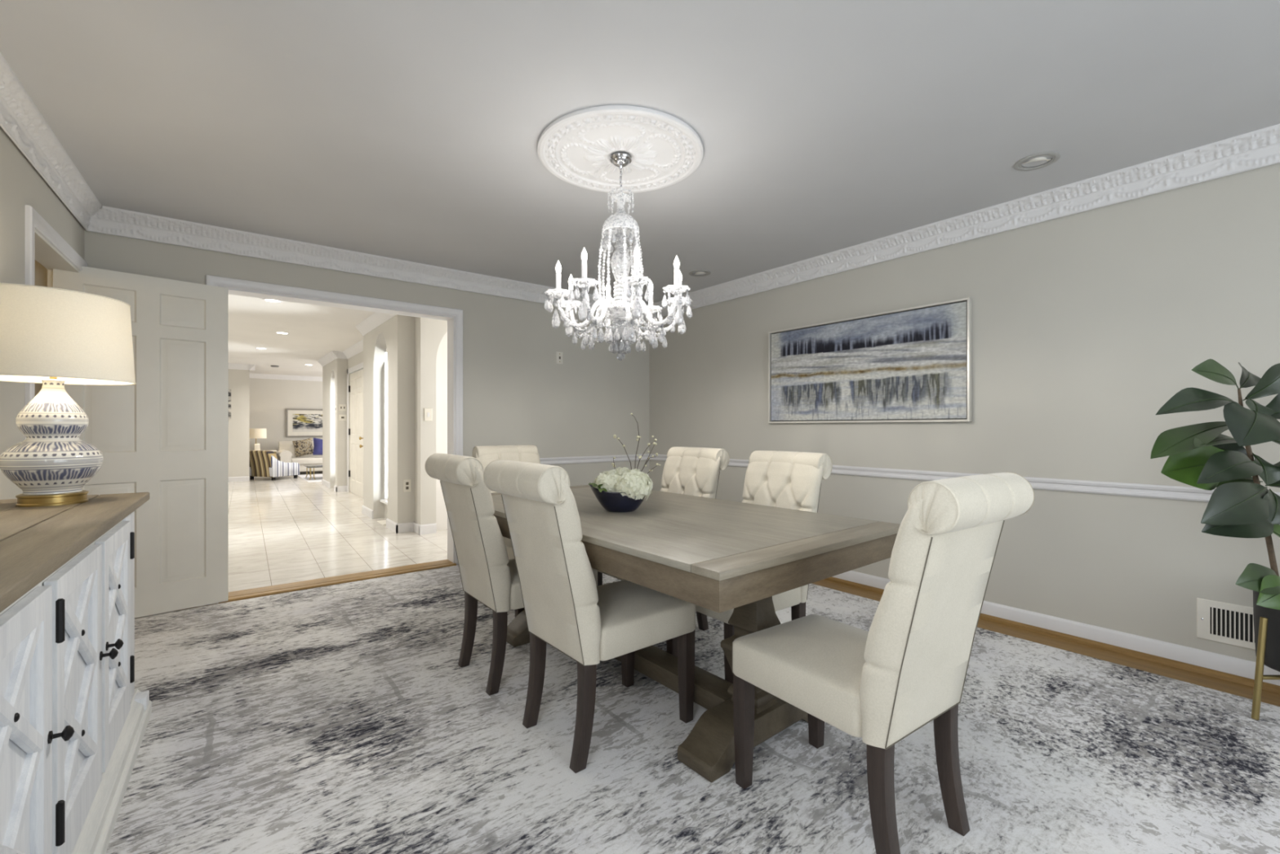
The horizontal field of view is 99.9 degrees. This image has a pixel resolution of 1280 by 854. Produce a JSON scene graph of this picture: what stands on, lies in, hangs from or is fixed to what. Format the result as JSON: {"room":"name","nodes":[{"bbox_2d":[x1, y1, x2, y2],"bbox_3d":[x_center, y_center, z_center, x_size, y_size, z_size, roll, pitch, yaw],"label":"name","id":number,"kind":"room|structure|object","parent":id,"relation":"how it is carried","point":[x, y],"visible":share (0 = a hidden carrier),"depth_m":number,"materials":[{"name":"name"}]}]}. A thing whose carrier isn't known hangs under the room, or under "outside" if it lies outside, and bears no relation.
{"room":"dining room","nodes":[
{"label":"dining room","id":0,"kind":"room"},
{"bbox_2d":[0,125,84,499],"bbox_3d":[-1.403,-0.071,0.527,0.120,2.408,6.300,0,0,-36],"label":"wall","id":1,"kind":"structure","parent":0,"point":[21,184],"depth_m":2.20,"materials":[{"name":"beige paint"}]},
{"bbox_2d":[0,52,102,231],"bbox_3d":[-1.518,-1.205,0.870,0.077,0.142,5.590,0,0,-36],"label":"trim","id":2,"kind":"structure","parent":1,"relation":"attached to","point":[20,118],"depth_m":2.32,"materials":[{"name":"white paint"}]},
{"bbox_2d":[25,204,87,439],"bbox_3d":[-2.885,0.095,2.683,0.020,2.076,0.986,0,0,-36],"label":"trim","id":3,"kind":"structure","parent":1,"relation":"attached to","point":[34,221],"depth_m":2.33,"materials":[{"name":"white paint"}]},
{"bbox_2d":[35,230,79,287],"bbox_3d":[-2.942,0.128,2.642,0.124,2.010,0.854,0,0,-36],"label":"trim","id":4,"kind":"structure","parent":1,"relation":"attached to","point":[46,254],"depth_m":2.76,"materials":[{"name":"white paint"}]},
{"bbox_2d":[228,368,249,476],"bbox_3d":[-9.211,-0.099,10.721,2.314,2.452,0.160,0,0,-38],"label":"wall","id":5,"kind":"structure","parent":0,"point":[238,380],"depth_m":11.27,"materials":[{"name":"paint"}]},
{"bbox_2d":[228,389,231,418],"bbox_3d":[-8.683,-0.485,11.012,0.505,0.620,0.030,0,0,-38],"label":"canvas","id":6,"kind":"object","parent":5,"relation":"attached to","point":[229,390],"visible":0.06,"depth_m":11.14,"materials":[{"name":"multicoloured fabric"}]},
{"bbox_2d":[228,475,249,481],"bbox_3d":[-9.157,1.077,10.652,2.314,0.100,0.016,0,0,-38],"label":"trim","id":7,"kind":"structure","parent":5,"relation":"attached to","point":[245,477],"depth_m":11.25,"materials":[{"name":"white paint"}]},
{"bbox_2d":[228,363,254,370],"bbox_3d":[-9.099,-1.268,10.650,2.404,0.113,0.090,0,0,-38],"label":"trim","id":8,"kind":"structure","parent":5,"relation":"attached to","point":[231,366],"depth_m":11.24,"materials":[{"name":"white paint"}]},
{"bbox_2d":[249,377,322,457],"bbox_3d":[-8.741,-0.099,13.921,7.000,2.452,0.100,0,0,-38],"label":"wall","id":9,"kind":"structure","parent":0,"point":[269,398],"depth_m":13.54,"materials":[{"name":"paint"}]},
{"bbox_2d":[249,373,322,381],"bbox_3d":[-8.722,-1.268,13.816,6.900,0.113,0.090,0,0,-38],"label":"trim","id":10,"kind":"structure","parent":9,"relation":"attached to","point":[251,375],"depth_m":13.61,"materials":[{"name":"white paint"}]},
{"bbox_2d":[285,408,322,436],"bbox_3d":[-8.473,-0.117,14.049,1.280,0.725,0.030,0,0,-38],"label":"framed picture","id":11,"kind":"object","parent":9,"relation":"attached to","point":[299,422],"visible":0.56,"depth_m":13.89,"materials":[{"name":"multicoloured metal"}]},
{"bbox_2d":[293,413,322,431],"bbox_3d":[-8.471,-0.117,14.046,1.000,0.465,0.001,0,0,-38],"label":"artwork","id":12,"kind":"object","parent":11,"relation":"attached to","point":[301,422],"depth_m":13.94},
{"bbox_2d":[228,294,374,377],"bbox_3d":[-5.167,-1.375,9.275,7.100,0.100,11.824,0,0,-38],"label":"ceiling","id":13,"kind":"structure","parent":0,"point":[315,331],"depth_m":7.66,"materials":[{"name":"paint"}]},
{"bbox_2d":[262,298,282,302],"bbox_3d":[-3.830,-1.322,5.613,0.172,0.006,0.172,0,0,-38],"label":"recessed light","id":14,"kind":"object","parent":13,"relation":"in","point":[264,300],"visible":0.84,"depth_m":5.62,"materials":[{"name":"white paint"}]},
{"bbox_2d":[275,331,289,333],"bbox_3d":[-5.007,-1.322,7.535,0.172,0.006,0.172,0,0,-38],"label":"recessed light","id":15,"kind":"object","parent":13,"relation":"in","point":[278,332],"visible":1,"depth_m":7.50,"materials":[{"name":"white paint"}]},
{"bbox_2d":[198,471,447,606],"bbox_3d":[-5.167,1.201,9.275,7.100,0.148,11.824,0,0,-38],"label":"floor","id":16,"kind":"structure","parent":0,"point":[284,529],"depth_m":5.51,"materials":[{"name":"beige tile"}]},
{"bbox_2d":[249,449,299,479],"bbox_3d":[-8.036,0.807,11.802,0.730,0.635,0.768,0,0,17],"label":"armchair","id":17,"kind":"object","parent":16,"relation":"on","point":[262,463],"visible":0.89,"depth_m":11.50,"materials":[{"name":"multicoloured fabric"}]},
{"bbox_2d":[276,440,322,471],"bbox_3d":[-7.812,0.731,13.626,2.250,0.788,0.988,0,0,-38],"label":"sofa","id":18,"kind":"object","parent":16,"relation":"on","point":[286,453],"visible":0.23,"depth_m":12.99,"materials":[{"name":"grey fabric"}]},
{"bbox_2d":[292,437,313,457],"bbox_3d":[-8.310,0.490,13.306,0.492,0.482,0.210,0,0,-27],"label":"throw pillow","id":19,"kind":"object","parent":18,"relation":"on","point":[304,446],"visible":0.98,"depth_m":13.24,"materials":[{"name":"fabric"}]},
{"bbox_2d":[291,456,322,464],"bbox_3d":[-8.096,0.812,13.252,0.890,0.145,0.750,0,0,-38],"label":"seat cushion","id":20,"kind":"object","parent":18,"relation":"on","point":[300,460],"depth_m":12.94,"materials":[{"name":"grey fabric"}]},
{"bbox_2d":[312,437,322,454],"bbox_3d":[-7.853,0.485,13.322,0.220,0.476,0.491,0,0,38],"label":"throw pillow","id":21,"kind":"object","parent":18,"relation":"on","point":[317,442],"visible":0.48,"depth_m":13.18,"materials":[{"name":"blue fabric"}]},
{"bbox_2d":[297,473,322,482],"bbox_3d":[-6.372,1.124,12.728,2.740,0.006,2.100,0,0,-38],"label":"rug","id":22,"kind":"object","parent":16,"relation":"on","point":[318,477],"visible":0.21,"depth_m":11.95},
{"bbox_2d":[303,464,322,479],"bbox_3d":[-6.853,0.979,12.028,1.060,0.280,0.750,0,0,-38],"label":"coffee table","id":23,"kind":"object","parent":22,"relation":"on","point":[309,466],"visible":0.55,"depth_m":11.80,"materials":[{"name":"white wood"}]},
{"bbox_2d":[322,358,347,488],"bbox_3d":[-5.731,-0.099,10.150,0.220,2.452,1.650,0,0,-38],"label":"wall pier","id":24,"kind":"object","parent":16,"relation":"on","point":[334,373],"visible":0.78,"depth_m":9.99,"materials":[{"name":"paint"}]},
{"bbox_2d":[321,479,330,488],"bbox_3d":[-6.046,1.077,10.361,0.016,0.100,0.930,0,0,-38],"label":"trim","id":25,"kind":"structure","parent":24,"relation":"attached to","point":[324,482],"depth_m":10.29,"materials":[{"name":"white paint"}]},
{"bbox_2d":[317,351,337,366],"bbox_3d":[-5.826,-1.268,10.019,0.090,0.113,1.740,0,0,-38],"label":"trim","id":26,"kind":"structure","parent":24,"relation":"attached to","point":[327,358],"depth_m":9.94,"materials":[{"name":"white paint"}]},
{"bbox_2d":[338,404,346,410],"bbox_3d":[-5.237,-0.350,9.482,0.120,0.115,0.012,0,0,-38],"label":"switch plate","id":27,"kind":"object","parent":24,"relation":"attached to","point":[341,406],"visible":1,"depth_m":9.48,"materials":[{"name":"white plastic"}]},
{"bbox_2d":[338,414,346,420],"bbox_3d":[-5.238,-0.175,9.482,0.120,0.105,0.010,0,0,-38],"label":"switch plate","id":28,"kind":"object","parent":24,"relation":"attached to","point":[341,417],"visible":1,"depth_m":9.48,"materials":[{"name":"white plastic"}]},
{"bbox_2d":[376,520,386,524],"bbox_3d":[-3.023,1.124,6.378,0.110,0.006,0.330,0,0,-38],"label":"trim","id":29,"kind":"structure","parent":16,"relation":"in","point":[382,522],"depth_m":6.38,"materials":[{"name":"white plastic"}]},
{"bbox_2d":[363,315,409,523],"bbox_3d":[-3.078,-0.099,6.477,0.125,2.452,1.735,0,0,-38],"label":"pier","id":30,"kind":"object","parent":16,"relation":"on","point":[393,335],"visible":0.92,"depth_m":6.07,"materials":[{"name":"paint"}]},
{"bbox_2d":[361,505,373,518],"bbox_3d":[-3.485,1.077,6.882,0.016,0.100,0.595,0,0,-38],"label":"trim","id":31,"kind":"structure","parent":30,"relation":"attached to","point":[366,511],"depth_m":6.84,"materials":[{"name":"white paint"}]},
{"bbox_2d":[403,479,410,492],"bbox_3d":[-2.514,0.628,5.812,0.078,0.135,0.009,0,0,-38],"label":"wall outlet","id":32,"kind":"object","parent":30,"relation":"attached to","point":[406,482],"visible":1,"depth_m":5.81,"materials":[{"name":"white plastic"}]},
{"bbox_3d":[-9.060,0.837,12.706,0.800,0.575,0.480,0,0,-38],"label":"side table","id":33,"kind":"object","parent":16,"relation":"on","visible":0},
{"bbox_2d":[249,428,266,450],"bbox_3d":[-8.995,0.286,12.643,0.370,0.525,0.370,0,0,-38],"label":"lamp","id":34,"kind":"object","parent":33,"relation":"on","point":[255,433],"visible":0.8,"depth_m":12.54,"materials":[{"name":"beige fabric"}]},
{"bbox_2d":[35,229,648,486],"bbox_3d":[-2.062,-0.121,4.102,5.611,2.508,0.150,0,0,-38],"label":"wall","id":35,"kind":"structure","parent":0,"point":[515,391],"depth_m":4.74,"materials":[{"name":"beige paint"}]},
{"bbox_2d":[53,266,228,617],"bbox_3d":[-2.938,0.109,3.209,0.045,2.020,0.772,0,0,44],"label":"door","id":36,"kind":"structure","parent":35,"relation":"in","point":[164,435],"depth_m":3.27,"materials":[{"name":"white paint"}]},
{"bbox_2d":[205,275,462,604],"bbox_3d":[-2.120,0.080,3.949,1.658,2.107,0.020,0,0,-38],"label":"trim","id":37,"kind":"structure","parent":35,"relation":"attached to","point":[221,282],"depth_m":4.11,"materials":[{"name":"white paint"}]},
{"bbox_2d":[218,559,456,603],"bbox_3d":[-2.165,1.122,4.006,1.530,0.022,0.207,0,0,-38],"label":"trim","id":38,"kind":"structure","parent":35,"relation":"attached to","point":[310,584],"depth_m":3.91,"materials":[{"name":"brown wood"}]},
{"bbox_2d":[87,205,648,319],"bbox_3d":[-1.525,-1.205,4.366,4.180,0.142,0.077,0,0,-38],"label":"trim","id":39,"kind":"structure","parent":35,"relation":"attached to","point":[108,220],"depth_m":3.72,"materials":[{"name":"white paint"}]},
{"bbox_2d":[555,351,562,364],"bbox_3d":[-0.750,-0.651,5.028,0.068,0.112,0.009,0,0,-38],"label":"wall plate","id":40,"kind":"object","parent":35,"relation":"attached to","point":[558,354],"visible":1,"depth_m":5.02,"materials":[{"name":"white plastic"}]},
{"bbox_2d":[539,453,649,464],"bbox_3d":[-0.679,0.310,5.071,1.999,0.064,0.030,0,0,-38],"label":"trim","id":41,"kind":"structure","parent":35,"relation":"attached to","point":[573,460],"depth_m":5.22,"materials":[{"name":"white paint"}]},
{"bbox_2d":[347,351,363,491],"bbox_3d":[-4.146,-0.099,8.312,0.120,2.452,3.400,0,0,-38],"label":"wall","id":42,"kind":"structure","parent":0,"point":[357,359],"depth_m":9.20,"materials":[{"name":"paint"}]},
{"bbox_2d":[331,351,346,359],"bbox_3d":[-5.252,-1.268,9.420,0.255,0.113,0.090,0,0,-38],"label":"trim","id":43,"kind":"structure","parent":42,"relation":"attached to","point":[340,354],"depth_m":9.41,"materials":[{"name":"white paint"}]},
{"bbox_2d":[336,485,346,492],"bbox_3d":[-5.246,1.077,9.472,0.181,0.100,0.016,0,0,-38],"label":"trim","id":44,"kind":"structure","parent":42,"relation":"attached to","point":[340,488],"depth_m":9.46,"materials":[{"name":"white paint"}]},
{"bbox_2d":[346,369,349,492],"bbox_3d":[-5.130,0.051,9.459,0.015,2.152,0.100,0,0,-38],"label":"trim","id":45,"kind":"structure","parent":42,"relation":"attached to","point":[348,374],"depth_m":9.42,"materials":[{"name":"white paint"}]},
{"bbox_2d":[342,339,363,359],"bbox_3d":[-4.369,-1.268,8.426,0.090,0.113,2.745,0,0,-38],"label":"trim","id":46,"kind":"structure","parent":42,"relation":"attached to","point":[356,348],"depth_m":8.81,"materials":[{"name":"white paint"}]},
{"bbox_2d":[346,362,363,373],"bbox_3d":[-4.649,-0.985,8.845,0.015,0.080,1.660,0,0,-38],"label":"trim","id":47,"kind":"structure","parent":42,"relation":"attached to","point":[360,366],"depth_m":8.91,"materials":[{"name":"white paint"}]},
{"bbox_2d":[348,368,363,497],"bbox_3d":[-4.646,0.095,8.855,0.117,2.060,1.472,0,0,-38],"label":"door","id":48,"kind":"structure","parent":42,"relation":"in","point":[356,387],"depth_m":8.99,"materials":[{"name":"white paint"}]},
{"bbox_2d":[384,503,387,518],"bbox_3d":[-2.922,-0.099,6.476,0.120,2.452,1.000,0,0,-38],"label":"wall niche","id":49,"kind":"object","parent":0,"point":[385,504],"visible":0.04,"depth_m":6.67,"materials":[{"name":"paint"}]},
{"bbox_2d":[379,348,387,504],"bbox_3d":[-2.989,-0.028,6.464,0.100,1.895,0.685,0,0,-38],"label":"window","id":50,"kind":"structure","parent":49,"relation":"attached to","point":[384,500],"depth_m":6.71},
{"bbox_2d":[409,315,417,523],"bbox_3d":[-2.483,-0.099,5.905,0.109,2.452,0.460,0,0,-38],"label":"wall","id":51,"kind":"structure","parent":0,"point":[413,320],"depth_m":5.85,"materials":[{"name":"paint"}]},
{"bbox_2d":[355,311,396,335],"bbox_3d":[-3.135,-1.268,6.375,0.090,0.113,1.825,0,0,-38],"label":"trim","id":52,"kind":"structure","parent":51,"relation":"attached to","point":[375,320],"depth_m":6.46,"materials":[{"name":"white paint"}]},
{"bbox_2d":[386,518,397,533],"bbox_3d":[-2.727,1.077,5.914,0.016,0.100,0.446,0,0,-38],"label":"trim","id":53,"kind":"structure","parent":51,"relation":"attached to","point":[391,525],"depth_m":5.89,"materials":[{"name":"white paint"}]},
{"bbox_2d":[413,521,422,534],"bbox_3d":[-2.381,1.077,5.753,0.016,0.100,0.266,0,0,-38],"label":"trim","id":54,"kind":"structure","parent":51,"relation":"attached to","point":[415,526],"depth_m":5.73,"materials":[{"name":"white paint"}]},
{"bbox_2d":[417,317,447,524],"bbox_3d":[-1.753,-0.099,6.197,1.520,2.452,0.120,0,0,-38],"label":"wall","id":55,"kind":"structure","parent":0,"point":[430,332],"depth_m":5.73,"materials":[{"name":"paint"}]},
{"bbox_2d":[418,523,436,534],"bbox_3d":[-2.253,1.077,5.719,0.176,0.100,0.016,0,0,-38],"label":"trim","id":56,"kind":"structure","parent":55,"relation":"attached to","point":[426,528],"depth_m":5.72,"materials":[{"name":"white paint"}]},
{"bbox_2d":[424,408,432,421],"bbox_3d":[-2.251,-0.137,5.725,0.082,0.135,0.010,0,0,-38],"label":"light switch","id":57,"kind":"object","parent":55,"relation":"attached to","point":[428,411],"visible":1,"depth_m":5.72,"materials":[{"name":"white plastic"}]},
{"bbox_2d":[435,331,447,530],"bbox_3d":[-1.768,-0.099,6.313,1.600,2.452,0.080,0,0,-38],"label":"wall","id":58,"kind":"structure","parent":0,"point":[442,354],"depth_m":5.93,"materials":[{"name":"paint"}]},
{"bbox_2d":[395,521,413,533],"bbox_3d":[-2.526,1.077,5.798,0.189,0.100,0.016,0,0,-38],"label":"trim","id":59,"kind":"structure","parent":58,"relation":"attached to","point":[406,526],"depth_m":5.79,"materials":[{"name":"white paint"}]},
{"bbox_2d":[0,0,1279,304],"bbox_3d":[0.242,-1.325,1.889,4.711,0.100,6.376,0,0,-38],"label":"ceiling","id":60,"kind":"structure","parent":0,"point":[411,131],"depth_m":2.15,"materials":[{"name":"paint"}]},
{"bbox_2d":[537,105,703,193],"bbox_3d":[-0.089,-1.262,2.508,0.766,0.026,0.766,0,0,33],"label":"ceiling medallion","id":61,"kind":"object","parent":60,"relation":"attached to","point":[577,148],"visible":0.94,"depth_m":2.43,"materials":[{"name":"white paint"}]},
{"bbox_2d":[543,152,692,360],"bbox_3d":[-0.089,-0.783,2.508,0.662,0.945,0.662,0,0,-38],"label":"chandelier","id":62,"kind":"object","parent":61,"relation":"hanging from","point":[611,309],"visible":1,"depth_m":2.45,"materials":[{"name":"clear glass"}]},
{"bbox_2d":[688,270,711,276],"bbox_3d":[0.495,-1.291,4.445,0.180,0.071,0.180,0,0,-38],"label":"recessed light","id":63,"kind":"object","parent":60,"relation":"in","point":[698,272],"visible":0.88,"depth_m":4.42,"materials":[{"name":"white plastic"}]},
{"bbox_2d":[1013,151,1060,170],"bbox_3d":[1.898,-1.291,2.576,0.180,0.071,0.180,0,0,-38],"label":"recessed light","id":64,"kind":"object","parent":60,"relation":"in","point":[1055,156],"visible":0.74,"depth_m":2.56,"materials":[{"name":"white plastic"}]},
{"bbox_2d":[154,579,1279,706],"bbox_3d":[-0.025,1.204,1.606,5.441,0.142,6.260,0,0,-38],"label":"floor","id":65,"kind":"structure","parent":0,"point":[1219,684],"depth_m":2.65,"materials":[{"name":"brown wood"}]},
{"bbox_2d":[105,564,1279,853],"bbox_3d":[0.196,1.129,1.971,3.998,0.008,5.962,0,0,-38],"label":"area rug","id":66,"kind":"object","parent":65,"relation":"on","point":[344,717],"visible":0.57,"depth_m":1.85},
{"bbox_2d":[0,492,151,853],"bbox_3d":[-1.573,0.690,1.273,0.442,0.870,1.832,0,0,-36],"label":"sideboard","id":67,"kind":"object","parent":66,"relation":"on","point":[73,718],"visible":0.98,"depth_m":1.30,"materials":[{"name":"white wood"}]},
{"bbox_2d":[0,282,136,506],"bbox_3d":[-1.972,-0.097,1.809,0.408,0.703,0.408,0,0,16],"label":"table lamp","id":68,"kind":"object","parent":67,"relation":"on","point":[54,338],"visible":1,"depth_m":1.74,"materials":[{"name":"white ceramic"}]},
{"bbox_2d":[471,444,540,617],"bbox_3d":[-0.718,0.622,3.364,0.444,1.007,0.686,0,0,-38],"label":"dining chair","id":69,"kind":"object","parent":66,"relation":"on","point":[486,455],"visible":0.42,"depth_m":3.50,"materials":[{"name":"beige fabric"}]},
{"bbox_2d":[424,453,597,695],"bbox_3d":[-0.595,0.622,2.526,0.686,1.007,0.444,0,0,-38],"label":"dining chair","id":70,"kind":"object","parent":66,"relation":"on","point":[488,576],"visible":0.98,"depth_m":2.29,"materials":[{"name":"beige fabric"}]},
{"bbox_2d":[483,459,695,773],"bbox_3d":[-0.177,0.622,2.018,0.686,1.007,0.444,0,0,-39],"label":"dining chair","id":71,"kind":"object","parent":66,"relation":"on","point":[565,608],"visible":1,"depth_m":1.85,"materials":[{"name":"beige fabric"}]},
{"bbox_2d":[597,446,729,630],"bbox_3d":[0.115,0.622,3.030,0.686,1.007,0.444,0,0,-38],"label":"dining chair","id":72,"kind":"object","parent":66,"relation":"on","point":[691,471],"visible":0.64,"depth_m":3.08,"materials":[{"name":"beige fabric"}]},
{"bbox_2d":[491,484,900,782],"bbox_3d":[-0.014,0.749,2.486,1.062,0.752,1.975,0,0,-40],"label":"dining table","id":73,"kind":"object","parent":66,"relation":"on","point":[717,555],"visible":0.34,"depth_m":1.87,"materials":[{"name":"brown wood"}]},
{"bbox_2d":[588,482,644,512],"bbox_3d":[-0.086,0.309,2.409,0.290,0.125,0.168,0,0,0],"label":"flower bowl","id":74,"kind":"object","parent":73,"relation":"on","point":[610,501],"visible":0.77,"depth_m":2.35,"materials":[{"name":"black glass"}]},
{"bbox_2d":[589,483,607,492],"bbox_3d":[-0.182,0.265,2.345,0.074,0.045,0.056,0,0,-38],"label":"leaf sprig","id":75,"kind":"object","parent":74,"relation":"in","point":[599,486],"visible":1,"depth_m":2.35,"materials":[{"name":"green plant"}]},
{"bbox_2d":[592,469,618,492],"bbox_3d":[-0.133,0.251,2.420,0.160,0.127,0.149,0,0,-38],"label":"hydrangea","id":76,"kind":"object","parent":74,"relation":"in","point":[608,478],"visible":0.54,"depth_m":2.37,"materials":[{"name":"white plant"}]},
{"bbox_2d":[614,466,631,478],"bbox_3d":[-0.076,0.234,2.444,0.144,0.113,0.143,0,0,-38],"label":"hydrangea","id":77,"kind":"object","parent":74,"relation":"in","point":[620,471],"visible":0.26,"depth_m":2.41,"materials":[{"name":"white plant"}]},
{"bbox_2d":[615,468,653,500],"bbox_3d":[-0.031,0.256,2.396,0.184,0.148,0.180,0,0,-38],"label":"hydrangea","id":78,"kind":"object","parent":74,"relation":"in","point":[633,482],"visible":0.92,"depth_m":2.33,"materials":[{"name":"white plant"}]},
{"bbox_2d":[611,413,660,474],"bbox_3d":[-0.018,0.119,2.464,0.224,0.373,0.048,0,0,0],"label":"branch","id":79,"kind":"object","parent":74,"relation":"in","point":[614,435],"visible":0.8,"depth_m":2.46,"materials":[{"name":"brown plant"}]},
{"bbox_2d":[666,450,832,683],"bbox_3d":[0.508,0.622,2.494,0.686,1.007,0.444,0,0,-37],"label":"dining chair","id":80,"kind":"object","parent":66,"relation":"on","point":[792,480],"visible":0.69,"depth_m":2.51,"materials":[{"name":"beige fabric"}]},
{"bbox_2d":[732,471,1034,853],"bbox_3d":[0.656,0.622,1.553,0.444,1.007,0.686,0,0,-35],"label":"dining chair","id":81,"kind":"object","parent":66,"relation":"on","point":[880,685],"visible":1,"depth_m":1.36,"materials":[{"name":"beige fabric"}]},
{"bbox_2d":[1251,616,1279,719],"bbox_3d":[2.638,0.928,2.052,0.407,0.392,0.386,0,0,-38],"label":"plant stand","id":82,"kind":"object","parent":66,"relation":"on","point":[1262,636],"visible":1,"depth_m":2.07,"materials":[{"name":"gold metal"}]},
{"bbox_2d":[1150,359,1279,671],"bbox_3d":[2.305,0.348,2.022,0.913,1.209,0.316,0,0,-10],"label":"fig","id":83,"kind":"object","parent":82,"relation":"on","point":[1200,456],"visible":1,"depth_m":1.98,"materials":[{"name":"green plant"}]},
{"bbox_2d":[1253,590,1279,671],"bbox_3d":[2.599,0.802,2.074,0.316,0.302,0.316,0,0,-38],"label":"pot","id":84,"kind":"object","parent":82,"relation":"on","point":[1272,658],"depth_m":2.09,"materials":[{"name":"black ceramic"}]},
{"bbox_2d":[648,163,1279,662],"bbox_3d":[2.050,-0.071,3.304,0.120,2.408,6.176,0,0,-38],"label":"wall","id":85,"kind":"structure","parent":0,"point":[1086,324],"depth_m":2.89,"materials":[{"name":"beige paint"}]},
{"bbox_2d":[768,297,972,422],"bbox_3d":[1.530,-0.409,3.835,0.039,0.748,1.503,0,0,-38],"label":"landscape painting","id":86,"kind":"object","parent":85,"relation":"attached to","point":[912,364],"visible":1,"depth_m":3.69,"materials":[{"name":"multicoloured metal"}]},
{"bbox_2d":[648,453,1279,502],"bbox_3d":[2.000,0.310,3.246,0.030,0.064,6.145,0,0,-38],"label":"trim","id":87,"kind":"structure","parent":85,"relation":"attached to","point":[1152,491],"depth_m":2.88,"materials":[{"name":"white paint"}]},
{"bbox_2d":[652,124,1279,319],"bbox_3d":[1.967,-1.205,3.233,0.077,0.142,6.166,0,0,-38],"label":"trim","id":88,"kind":"structure","parent":85,"relation":"attached to","point":[1258,148],"depth_m":2.97,"materials":[{"name":"white paint"}]},
{"bbox_2d":[823,576,1279,693],"bbox_3d":[2.000,1.119,3.244,0.032,0.028,6.143,0,0,-38],"label":"trim","id":89,"kind":"structure","parent":85,"relation":"attached to","point":[1223,675],"depth_m":2.71,"materials":[{"name":"brown wood"}]},
{"bbox_2d":[831,570,1279,685],"bbox_3d":[2.002,1.071,3.257,0.014,0.079,6.161,0,0,-38],"label":"baseboard","id":90,"kind":"structure","parent":85,"relation":"attached to","point":[1220,662],"depth_m":2.72,"materials":[{"name":"white paint"}]},
{"bbox_2d":[1196,597,1255,649],"bbox_3d":[2.683,0.885,2.390,0.010,0.184,0.294,0,0,-38],"label":"air vent","id":91,"kind":"object","parent":85,"relation":"in","point":[1226,623],"visible":0.79,"depth_m":2.43,"materials":[{"name":"white plastic"}]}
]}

